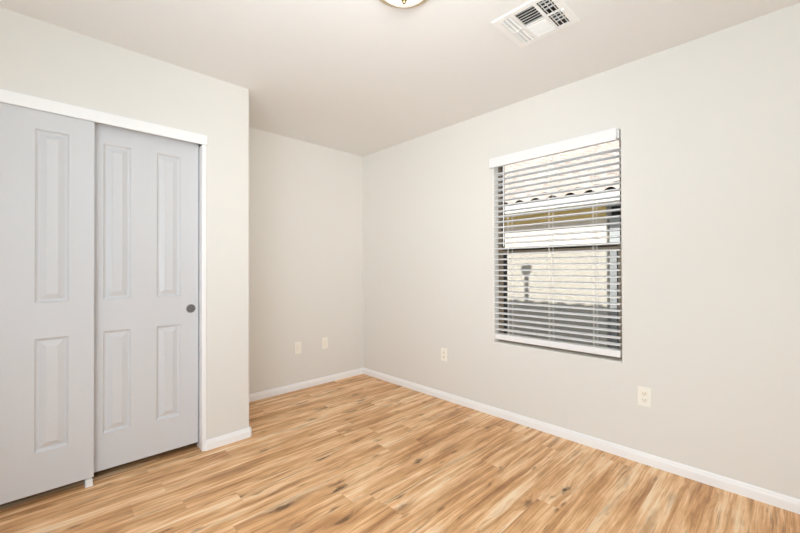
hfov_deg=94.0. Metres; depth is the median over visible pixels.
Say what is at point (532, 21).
ceiling vent
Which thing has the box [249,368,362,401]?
baseboard
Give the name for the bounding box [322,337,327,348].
wall plate
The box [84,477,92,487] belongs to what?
floor guide
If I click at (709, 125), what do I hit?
wall
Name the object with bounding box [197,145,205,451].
trim
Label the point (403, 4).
ceiling light
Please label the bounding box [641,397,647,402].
receptacle
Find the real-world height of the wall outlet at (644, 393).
0.115 m
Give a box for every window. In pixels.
[498,140,621,358]
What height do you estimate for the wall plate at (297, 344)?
0.115 m
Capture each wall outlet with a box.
[441,348,446,361]
[638,386,650,407]
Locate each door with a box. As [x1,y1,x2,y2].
[0,102,94,504]
[94,122,197,472]
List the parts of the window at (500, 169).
sash, sash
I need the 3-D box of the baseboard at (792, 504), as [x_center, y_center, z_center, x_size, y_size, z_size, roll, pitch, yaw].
[1.026,1.153,2.687,0.012,0.066,4.164,0,-1,-44]
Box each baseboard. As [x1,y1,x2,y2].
[205,426,251,450]
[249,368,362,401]
[363,368,799,513]
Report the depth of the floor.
2.02 m
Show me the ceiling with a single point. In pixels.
(362, 78)
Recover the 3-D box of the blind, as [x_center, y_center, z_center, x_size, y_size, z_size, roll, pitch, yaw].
[1.069,-0.144,2.679,0.104,1.438,0.919,0,-1,-44]
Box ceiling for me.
[0,0,799,156]
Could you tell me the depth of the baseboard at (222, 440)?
2.50 m
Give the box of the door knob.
[187,305,194,311]
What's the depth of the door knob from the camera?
2.41 m
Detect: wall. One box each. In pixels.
[0,7,248,439]
[198,127,362,393]
[363,3,799,498]
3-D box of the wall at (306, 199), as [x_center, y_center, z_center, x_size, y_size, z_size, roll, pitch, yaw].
[-1.734,-0.023,3.035,3.512,2.440,0.150,0,-1,-44]
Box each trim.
[0,89,206,145]
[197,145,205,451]
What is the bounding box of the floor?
[0,374,799,532]
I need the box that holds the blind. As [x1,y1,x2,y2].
[489,128,621,357]
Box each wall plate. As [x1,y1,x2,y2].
[295,341,300,353]
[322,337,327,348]
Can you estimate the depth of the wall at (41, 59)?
2.43 m
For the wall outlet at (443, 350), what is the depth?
3.35 m
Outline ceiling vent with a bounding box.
[491,0,579,47]
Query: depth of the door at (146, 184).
2.23 m
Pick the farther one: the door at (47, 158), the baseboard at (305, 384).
the baseboard at (305, 384)
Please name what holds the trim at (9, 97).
attached to the wall at (41, 59)
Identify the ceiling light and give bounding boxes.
[379,0,427,8]
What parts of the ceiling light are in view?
lamp shade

